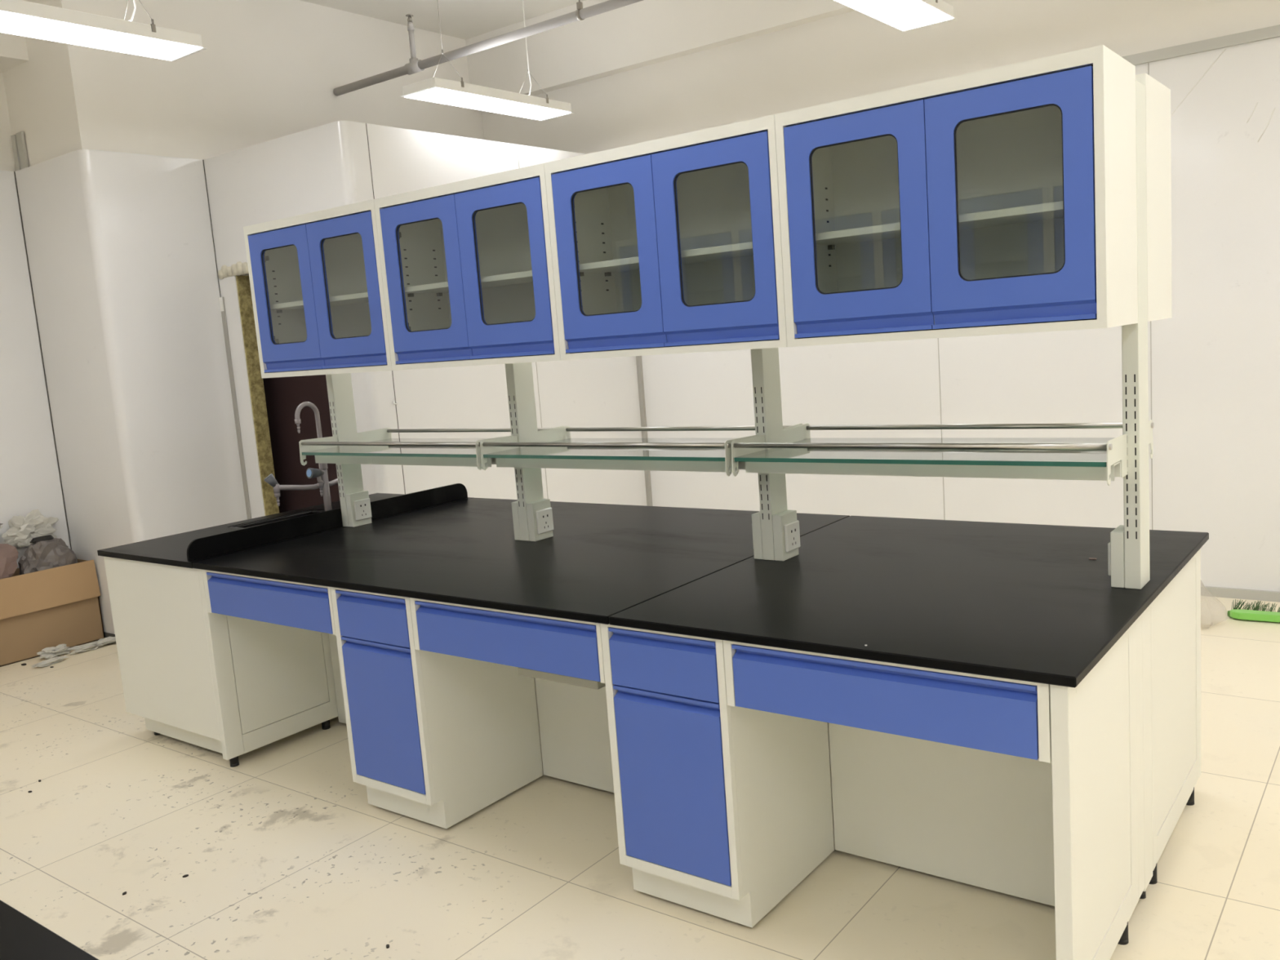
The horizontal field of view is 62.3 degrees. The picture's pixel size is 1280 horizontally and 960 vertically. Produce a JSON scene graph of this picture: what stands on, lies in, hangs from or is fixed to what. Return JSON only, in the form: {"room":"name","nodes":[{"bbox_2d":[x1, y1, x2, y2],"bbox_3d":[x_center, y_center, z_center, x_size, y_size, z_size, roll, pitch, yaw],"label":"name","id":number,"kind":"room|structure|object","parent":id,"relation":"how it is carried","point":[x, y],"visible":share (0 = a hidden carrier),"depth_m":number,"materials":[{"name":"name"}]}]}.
{"room":"laboratory","nodes":[
{"label":"laboratory","id":0,"kind":"room"},
{"bbox_2d":[0,170,70,568],"bbox_3d":[-5.678,0.087,3.817,0.030,2.835,6.826,2,10,37],"label":"wall","id":1,"kind":"structure","parent":0,"point":[29,476],"depth_m":6.35,"materials":[{"name":"paint"}]},
{"bbox_2d":[14,149,247,634],"bbox_3d":[-3.072,-0.482,6.531,0.827,2.835,0.725,2,10,37],"label":"wall","id":2,"kind":"structure","parent":0,"point":[120,246],"depth_m":6.21,"materials":[{"name":"paint"}]},
{"bbox_2d":[10,131,28,170],"bbox_3d":[-3.665,-1.942,6.256,0.120,0.209,0.023,2,10,37],"label":"channel","id":3,"kind":"object","parent":2,"relation":"attached to","point":[18,140],"visible":1,"depth_m":6.25,"materials":[{"name":"grey"}]},
{"bbox_2d":[13,171,71,549],"bbox_3d":[-3.618,-0.436,6.492,0.004,2.835,0.004,2,10,37],"label":"trim","id":4,"kind":"structure","parent":2,"relation":"attached to","point":[14,171],"depth_m":6.45,"materials":[{"name":"grey"}]},
{"bbox_2d":[103,631,115,637],"bbox_3d":[-3.196,0.957,6.441,0.750,0.035,0.006,2,10,37],"label":"trim","id":5,"kind":"structure","parent":2,"relation":"attached to","point":[106,634],"depth_m":6.48,"materials":[{"name":"grey"}]},
{"bbox_2d":[202,160,221,297],"bbox_3d":[-2.524,-0.528,6.563,0.004,2.835,0.004,2,10,37],"label":"trim","id":6,"kind":"structure","parent":2,"relation":"attached to","point":[202,160],"depth_m":6.42,"materials":[{"name":"grey"}]},
{"bbox_2d":[218,297,224,311],"bbox_3d":[-2.559,-1.074,6.471,0.034,0.085,0.004,2,10,37],"label":"trim","id":7,"kind":"structure","parent":2,"relation":"attached to","point":[220,299],"depth_m":6.47,"materials":[{"name":"white plastic"}]},
{"bbox_2d":[0,0,484,549],"bbox_3d":[-4.500,-0.689,4.787,0.910,3.930,10.240,2,10,37],"label":"ceiling","id":8,"kind":"structure","parent":0,"point":[268,70],"depth_m":6.50,"materials":[{"name":"beige paint"}]},
{"bbox_2d":[0,32,28,72],"bbox_3d":[-5.717,-2.136,3.424,0.345,0.520,6.882,2,10,37],"label":"beam","id":9,"kind":"structure","parent":8,"relation":"attached to","point":[13,48],"depth_m":6.01,"materials":[{"name":"beige paint"}]},
{"bbox_2d":[204,126,326,518],"bbox_3d":[-2.048,-0.523,6.268,1.120,2.835,0.100,2,10,37],"label":"wall","id":10,"kind":"structure","parent":0,"point":[282,177],"depth_m":6.21,"materials":[{"name":"paint"}]},
{"bbox_2d":[217,261,248,279],"bbox_3d":[-2.346,-1.260,6.293,0.559,0.100,0.044,2,10,37],"label":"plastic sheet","id":11,"kind":"structure","parent":10,"relation":"attached to","point":[240,268],"depth_m":6.34,"materials":[{"name":"plastic"}]},
{"bbox_2d":[221,297,251,519],"bbox_3d":[-2.483,-0.122,6.607,0.034,2.015,0.010,2,10,37],"label":"trim","id":12,"kind":"structure","parent":10,"relation":"attached to","point":[223,313],"depth_m":6.56,"materials":[{"name":"grey"}]},
{"bbox_2d":[235,275,279,515],"bbox_3d":[-2.322,-0.183,6.545,0.013,2.130,0.092,2,10,37],"label":"trim","id":13,"kind":"structure","parent":10,"relation":"attached to","point":[256,388],"depth_m":6.49,"materials":[{"name":"stone"}]},
{"bbox_2d":[300,0,586,39],"bbox_3d":[-0.576,-2.571,1.429,11.130,0.120,10.240,2,10,37],"label":"ceiling","id":14,"kind":"structure","parent":0,"point":[464,20],"depth_m":7.42,"materials":[{"name":"beige paint"}]},
{"bbox_2d":[0,0,207,61],"bbox_3d":[-2.467,-2.316,4.361,0.282,0.902,1.196,2,10,37],"label":"pendant light","id":15,"kind":"object","parent":14,"relation":"hanging from","point":[17,17],"visible":1,"depth_m":4.49,"materials":[{"name":"silver metal"}]},
{"bbox_2d":[400,0,573,120],"bbox_3d":[-0.922,-2.700,6.313,0.282,0.902,1.196,2,10,37],"label":"pendant light","id":16,"kind":"object","parent":14,"relation":"hanging from","point":[436,90],"visible":1,"depth_m":6.25,"materials":[{"name":"white metal"}]},
{"bbox_2d":[404,87,570,119],"bbox_3d":[-0.889,-2.257,6.374,0.258,0.005,1.148,2,10,37],"label":"diffuser","id":17,"kind":"object","parent":16,"relation":"attached to","point":[464,97],"depth_m":6.29,"materials":[{"name":"white plastic"}]},
{"bbox_2d":[333,0,643,96],"bbox_3d":[1.915,-2.772,4.124,10.018,0.586,0.067,2,10,37],"label":"pipe","id":18,"kind":"object","parent":14,"relation":"hanging from","point":[415,65],"visible":1,"depth_m":6.33,"materials":[{"name":"grey metal"}]},
{"bbox_2d":[834,0,955,31],"bbox_3d":[1.065,-2.640,4.797,0.282,0.902,1.196,2,10,37],"label":"pendant light","id":19,"kind":"object","parent":14,"relation":"hanging from","point":[904,15],"visible":1,"depth_m":5.07,"materials":[{"name":"silver metal"}]},
{"bbox_2d":[317,120,647,506],"bbox_3d":[-0.822,-0.686,6.787,0.203,2.835,2.435,2,10,37],"label":"wall","id":20,"kind":"structure","parent":0,"point":[593,393],"depth_m":6.29,"materials":[{"name":"paint"}]},
{"bbox_2d":[262,374,339,512],"bbox_3d":[-1.885,-0.386,6.415,1.270,2.500,0.040,2,10,37],"label":"door","id":21,"kind":"structure","parent":20,"relation":"in","point":[283,395],"depth_m":6.63,"materials":[{"name":"brown wood"}]},
{"bbox_2d":[365,123,405,494],"bbox_3d":[-1.371,-0.522,5.897,0.002,2.835,0.004,2,10,37],"label":"trim","id":22,"kind":"structure","parent":20,"relation":"attached to","point":[366,123],"depth_m":5.89,"materials":[{"name":"grey metal"}]},
{"bbox_2d":[516,144,548,498],"bbox_3d":[-0.665,-0.703,6.824,0.002,2.835,0.004,2,10,37],"label":"trim","id":23,"kind":"structure","parent":20,"relation":"attached to","point":[517,144],"depth_m":6.84,"materials":[{"name":"grey"}]},
{"bbox_2d":[0,595,1279,959],"bbox_3d":[-0.276,1.430,1.980,11.130,0.120,10.240,2,10,37],"label":"floor","id":24,"kind":"structure","parent":0,"point":[284,855],"depth_m":3.29,"materials":[{"name":"tile"}]},
{"bbox_2d":[31,655,67,668],"bbox_3d":[-3.346,1.033,6.004,0.079,0.032,0.214,2,10,37],"label":"film","id":25,"kind":"object","parent":24,"relation":"on","point":[55,660],"visible":1,"depth_m":5.99,"materials":[{"name":"plastic"}]},
{"bbox_2d":[0,559,104,666],"bbox_3d":[-3.822,0.832,5.997,0.312,0.495,1.388,2,10,37],"label":"cardboard box","id":26,"kind":"object","parent":24,"relation":"on","point":[40,610],"visible":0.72,"depth_m":6.22,"materials":[{"name":"brown cardboard"}]},
{"bbox_2d":[0,543,18,578],"bbox_3d":[-3.905,0.594,5.895,0.219,0.539,0.872,2,10,37],"label":"bag","id":27,"kind":"object","parent":26,"relation":"in","point":[9,553],"visible":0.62,"depth_m":6.14,"materials":[{"name":"plastic"}]},
{"bbox_2d":[17,534,77,574],"bbox_3d":[-3.552,0.529,6.370,0.326,0.409,0.234,-10,9,-34],"label":"bag","id":28,"kind":"object","parent":26,"relation":"in","point":[41,555],"depth_m":6.28,"materials":[{"name":"grey plastic"}]},
{"bbox_2d":[1,509,58,547],"bbox_3d":[-3.670,0.302,6.376,0.061,0.235,0.350,2,10,37],"label":"film","id":29,"kind":"object","parent":28,"relation":"on","point":[22,530],"visible":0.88,"depth_m":6.35,"materials":[{"name":"plastic"}]},
{"bbox_2d":[36,644,70,658],"bbox_3d":[-3.409,1.002,6.166,0.106,0.079,0.192,2,10,37],"label":"film","id":30,"kind":"object","parent":24,"relation":"on","point":[61,649],"visible":0.98,"depth_m":6.14,"materials":[{"name":"plastic"}]},
{"bbox_2d":[67,636,115,654],"bbox_3d":[-3.238,0.981,6.290,0.106,0.047,0.315,2,10,37],"label":"film","id":31,"kind":"object","parent":24,"relation":"on","point":[95,645],"visible":0.92,"depth_m":6.25,"materials":[{"name":"plastic"}]},
{"bbox_2d":[103,556,337,767],"bbox_3d":[-1.543,0.630,5.004,0.782,0.826,1.490,2,10,37],"label":"base cabinet","id":32,"kind":"object","parent":24,"relation":"on","point":[231,686],"visible":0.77,"depth_m":4.39,"materials":[{"name":"white metal"}]},
{"bbox_2d":[97,493,474,568],"bbox_3d":[-1.596,0.208,4.969,0.755,0.024,1.530,2,10,37],"label":"countertop","id":33,"kind":"structure","parent":32,"relation":"on","point":[171,550],"depth_m":4.61,"materials":[{"name":"black stone"}]},
{"bbox_2d":[229,509,324,528],"bbox_3d":[-1.589,0.310,5.034,0.504,0.238,0.474,2,10,37],"label":"sink","id":34,"kind":"object","parent":33,"relation":"in","point":[313,511],"visible":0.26,"depth_m":5.18,"materials":[{"name":"black plastic"}]},
{"bbox_2d":[264,401,337,511],"bbox_3d":[-1.448,-0.073,4.754,0.133,0.568,0.496,2,10,37],"label":"tap","id":35,"kind":"object","parent":33,"relation":"on","point":[323,484],"visible":0.78,"depth_m":4.69,"materials":[{"name":"grey metal"}]},
{"bbox_2d":[186,483,467,561],"bbox_3d":[-1.329,0.165,4.753,0.012,0.082,1.508,2,10,37],"label":"board","id":36,"kind":"object","parent":33,"relation":"on","point":[201,548],"visible":1,"depth_m":4.58,"materials":[{"name":"black stone"}]},
{"bbox_2d":[202,569,346,724],"bbox_3d":[-1.166,0.714,4.190,0.802,0.826,0.638,2,10,37],"label":"drawer unit","id":37,"kind":"object","parent":24,"relation":"on","point":[308,606],"visible":0.23,"depth_m":3.90,"materials":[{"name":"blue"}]},
{"bbox_2d":[330,586,542,828],"bbox_3d":[-0.712,0.736,3.785,0.408,0.826,0.538,2,10,37],"label":"base cabinet","id":38,"kind":"object","parent":24,"relation":"on","point":[436,739],"visible":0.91,"depth_m":3.60,"materials":[{"name":"white"}]},
{"bbox_2d":[192,497,849,624],"bbox_3d":[-0.461,0.242,4.110,2.086,0.024,1.530,2,10,37],"label":"countertop","id":39,"kind":"structure","parent":38,"relation":"on","point":[600,562],"depth_m":3.84,"materials":[{"name":"black stone"}]},
{"bbox_2d":[325,373,371,527],"bbox_3d":[-1.313,-0.429,4.671,0.085,1.275,0.106,2,10,37],"label":"post","id":40,"kind":"object","parent":39,"relation":"on","point":[355,504],"visible":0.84,"depth_m":4.70,"materials":[{"name":"white metal"}]},
{"bbox_2d":[243,199,391,378],"bbox_3d":[-1.179,-0.743,4.241,0.828,0.619,0.307,2,10,37],"label":"upper cabinet","id":41,"kind":"object","parent":40,"relation":"attached to","point":[317,289],"visible":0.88,"depth_m":4.22,"materials":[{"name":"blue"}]},
{"bbox_2d":[270,292,368,310],"bbox_3d":[-1.172,-0.724,4.253,0.793,0.019,0.258,2,10,37],"label":"shelf","id":42,"kind":"object","parent":41,"relation":"attached to","point":[357,300],"depth_m":4.32,"materials":[{"name":"white"}]},
{"bbox_2d":[298,426,563,470],"bbox_3d":[-0.875,-0.140,4.393,1.082,0.110,0.505,2,10,37],"label":"glass shelf","id":43,"kind":"object","parent":40,"relation":"attached to","point":[377,446],"visible":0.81,"depth_m":4.34,"materials":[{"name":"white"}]},
{"bbox_2d":[505,362,553,541],"bbox_3d":[-0.459,-0.404,4.024,0.132,1.275,0.106,2,10,37],"label":"post","id":44,"kind":"object","parent":39,"relation":"on","point":[532,513],"visible":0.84,"depth_m":4.04,"materials":[{"name":"white metal"}]},
{"bbox_2d":[373,163,560,370],"bbox_3d":[-0.518,-0.724,3.741,0.828,0.619,0.307,2,10,37],"label":"upper cabinet","id":45,"kind":"object","parent":44,"relation":"attached to","point":[467,270],"visible":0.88,"depth_m":3.72,"materials":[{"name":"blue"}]},
{"bbox_2d":[404,270,533,293],"bbox_3d":[-0.511,-0.705,3.753,0.793,0.019,0.258,2,10,37],"label":"shelf","id":46,"kind":"object","parent":45,"relation":"attached to","point":[520,280],"depth_m":3.80,"materials":[{"name":"white"}]},
{"bbox_2d":[480,423,802,475],"bbox_3d":[-0.009,-0.114,3.738,1.064,0.110,0.505,2,10,37],"label":"glass shelf","id":47,"kind":"object","parent":44,"relation":"attached to","point":[555,448],"visible":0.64,"depth_m":3.67,"materials":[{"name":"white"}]},
{"bbox_2d":[409,597,613,792],"bbox_3d":[-0.204,0.742,3.462,0.787,0.826,0.638,2,10,37],"label":"drawer unit","id":48,"kind":"object","parent":24,"relation":"on","point":[564,657],"visible":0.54,"depth_m":3.29,"materials":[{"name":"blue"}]},
{"bbox_2d":[517,666,605,689],"bbox_3d":[-0.216,0.556,3.193,0.318,0.076,0.115,2,10,37],"label":"rail","id":49,"kind":"object","parent":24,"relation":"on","point":[523,672],"depth_m":3.14,"materials":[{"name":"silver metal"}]},
{"bbox_2d":[534,681,831,766],"bbox_3d":[0.373,0.587,4.226,3.185,0.814,0.405,2,10,37],"label":"base cabinet","id":50,"kind":"object","parent":24,"relation":"on","point":[535,682],"visible":0.02,"depth_m":3.81,"materials":[{"name":"white metal"}]},
{"bbox_2d":[600,623,834,927],"bbox_3d":[0.240,0.763,3.064,0.399,0.826,0.538,2,10,37],"label":"base cabinet","id":51,"kind":"object","parent":24,"relation":"on","point":[722,810],"visible":0.89,"depth_m":2.87,"materials":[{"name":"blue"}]},
{"bbox_2d":[608,515,1208,688],"bbox_3d":[0.850,0.280,3.118,1.234,0.024,1.530,2,10,37],"label":"countertop","id":52,"kind":"structure","parent":51,"relation":"on","point":[1028,602],"depth_m":2.85,"materials":[{"name":"black stone"}]},
{"bbox_2d":[750,347,800,560],"bbox_3d":[0.400,-0.379,3.375,0.131,1.275,0.106,2,10,37],"label":"post","id":53,"kind":"object","parent":52,"relation":"on","point":[775,528],"visible":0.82,"depth_m":3.39,"materials":[{"name":"white metal"}]},
{"bbox_2d":[544,114,786,360],"bbox_3d":[0.143,-0.705,3.241,0.828,0.619,0.307,2,10,37],"label":"upper cabinet","id":54,"kind":"object","parent":53,"relation":"attached to","point":[670,245],"visible":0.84,"depth_m":3.22,"materials":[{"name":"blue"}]},
{"bbox_2d":[578,241,753,272],"bbox_3d":[0.150,-0.685,3.252,0.793,0.019,0.258,2,10,37],"label":"shelf","id":55,"kind":"object","parent":54,"relation":"attached to","point":[739,253],"depth_m":3.28,"materials":[{"name":"white"}]},
{"bbox_2d":[1107,80,1150,589],"bbox_3d":[1.252,-0.354,2.730,0.084,1.275,0.106,2,10,37],"label":"post","id":56,"kind":"object","parent":52,"relation":"on","point":[1128,547],"visible":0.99,"depth_m":2.71,"materials":[{"name":"white metal"}]},
{"bbox_2d":[731,419,1154,485],"bbox_3d":[0.856,-0.089,3.083,1.082,0.110,0.505,2,10,37],"label":"glass shelf","id":57,"kind":"object","parent":56,"relation":"attached to","point":[1095,459],"visible":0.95,"depth_m":2.97,"materials":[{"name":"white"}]},
{"bbox_2d":[774,44,1137,346],"bbox_3d":[0.804,-0.685,2.741,0.828,0.619,0.307,2,10,37],"label":"upper cabinet","id":58,"kind":"object","parent":56,"relation":"attached to","point":[1000,200],"visible":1,"depth_m":2.66,"materials":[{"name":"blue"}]},
{"bbox_2d":[815,200,1063,245],"bbox_3d":[0.811,-0.666,2.752,0.793,0.019,0.258,2,10,37],"label":"shelf","id":59,"kind":"object","parent":58,"relation":"attached to","point":[1051,214],"depth_m":2.75,"materials":[{"name":"white"}]},
{"bbox_2d":[1135,72,1172,321],"bbox_3d":[1.055,-0.750,3.070,0.828,0.619,0.307,2,10,37],"label":"upper cabinet","id":60,"kind":"object","parent":56,"relation":"attached to","point":[1157,95],"visible":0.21,"depth_m":2.81,"materials":[{"name":"white"}]},
{"bbox_2d":[723,640,1054,906],"bbox_3d":[0.749,0.770,2.741,0.799,0.826,0.638,2,10,37],"label":"drawer unit","id":61,"kind":"object","parent":24,"relation":"on","point":[945,774],"visible":0.58,"depth_m":2.83,"materials":[{"name":"white metal"}]},
{"bbox_2d":[1049,620,1138,959],"bbox_3d":[1.075,0.782,2.475,0.037,0.826,0.605,2,10,37],"label":"end panel","id":62,"kind":"object","parent":24,"relation":"on","point":[1094,722],"visible":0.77,"depth_m":2.39,"materials":[{"name":"white painted metal"}]},
{"bbox_2d":[1136,604,1152,898],"bbox_3d":[1.308,0.723,2.779,0.032,0.826,0.167,2,10,37],"label":"cover","id":63,"kind":"object","parent":24,"relation":"on","point":[1144,800],"visible":0.49,"depth_m":2.77,"materials":[{"name":"white"}]},
{"bbox_2d":[1148,548,1200,884],"bbox_3d":[1.573,0.655,3.127,0.037,0.826,0.715,2,10,37],"label":"end panel","id":64,"kind":"object","parent":24,"relation":"on","point":[1175,612],"visible":0.61,"depth_m":3.08,"materials":[{"name":"white painted metal"}]},
{"bbox_2d":[1227,599,1279,622],"bbox_3d":[3.076,0.645,5.176,0.349,0.065,0.195,2,10,37],"label":"scrub brush","id":65,"kind":"object","parent":24,"relation":"on","point":[1255,614],"visible":1,"depth_m":5.17,"materials":[{"name":"green plastic"}]},
{"bbox_3d":[-2.130,1.145,1.582,3.980,0.826,1.460,2,10,37],"label":"base cabinet","id":66,"kind":"object","parent":24,"relation":"on","visible":0},
{"bbox_2d":[0,899,98,959],"bbox_3d":[-2.158,0.723,1.534,4.026,0.024,1.530,2,10,37],"label":"countertop","id":67,"kind":"structure","parent":66,"relation":"on","point":[21,937],"depth_m":1.43,"materials":[{"name":"black stone"}]},
{"bbox_2d":[481,0,1279,591],"bbox_3d":[2.926,-1.335,5.434,10.120,3.930,0.128,2,10,37],"label":"wall","id":68,"kind":"structure","parent":0,"point":[1215,362],"depth_m":5.94,"materials":[{"name":"paint"}]},
{"bbox_2d":[635,355,653,506],"bbox_3d":[-0.007,-0.868,7.662,0.032,2.835,0.027,2,10,37],"label":"trim","id":69,"kind":"structure","parent":68,"relation":"attached to","point":[638,358],"depth_m":7.70,"materials":[{"name":"grey"}]},
{"bbox_2d":[465,0,856,96],"bbox_3d":[2.746,-3.013,5.132,10.120,0.505,0.105,2,10,37],"label":"beam","id":70,"kind":"structure","parent":68,"relation":"attached to","point":[645,33],"depth_m":7.24,"materials":[{"name":"beige paint"}]},
{"bbox_2d":[937,337,945,519],"bbox_3d":[1.783,-0.818,6.324,0.004,2.735,0.002,2,10,37],"label":"trim","id":71,"kind":"structure","parent":68,"relation":"attached to","point":[938,338],"depth_m":6.37,"materials":[{"name":"grey"}]},
{"bbox_2d":[1147,62,1152,529],"bbox_3d":[2.713,-0.790,5.621,0.004,2.735,0.002,2,10,37],"label":"trim","id":72,"kind":"structure","parent":68,"relation":"attached to","point":[1148,63],"depth_m":5.66,"materials":[{"name":"grey"}]},
{"bbox_2d":[1170,48,1225,115],"bbox_3d":[2.776,-1.959,5.344,0.323,0.353,0.004,2,10,37],"label":"film crease","id":73,"kind":"object","parent":68,"relation":"attached to","point":[1224,49],"visible":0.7,"depth_m":5.31,"materials":[{"name":"white plastic"}]},
{"bbox_2d":[1121,24,1279,65],"bbox_3d":[3.386,-2.145,4.834,8.700,0.052,0.018,2,10,37],"label":"trim","id":74,"kind":"structure","parent":68,"relation":"attached to","point":[1271,32],"depth_m":5.26,"materials":[{"name":"grey metal"}]},
{"bbox_2d":[1200,586,1279,602],"bbox_3d":[3.591,0.610,5.211,8.700,0.050,0.022,2,10,37],"label":"trim","id":75,"kind":"structure","parent":68,"relation":"attached to","point":[1208,591],"depth_m":5.54,"materials":[{"name":"grey metal"}]},
{"bbox_2d":[1257,107,1275,142],"bbox_3d":[3.060,-1.734,5.172,0.076,0.151,0.004,2,10,37],"label":"film crease","id":76,"kind":"object","parent":68,"relation":"attached to","point":[1274,108],"visible":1,"depth_m":5.17,"materials":[{"name":"white plastic"}]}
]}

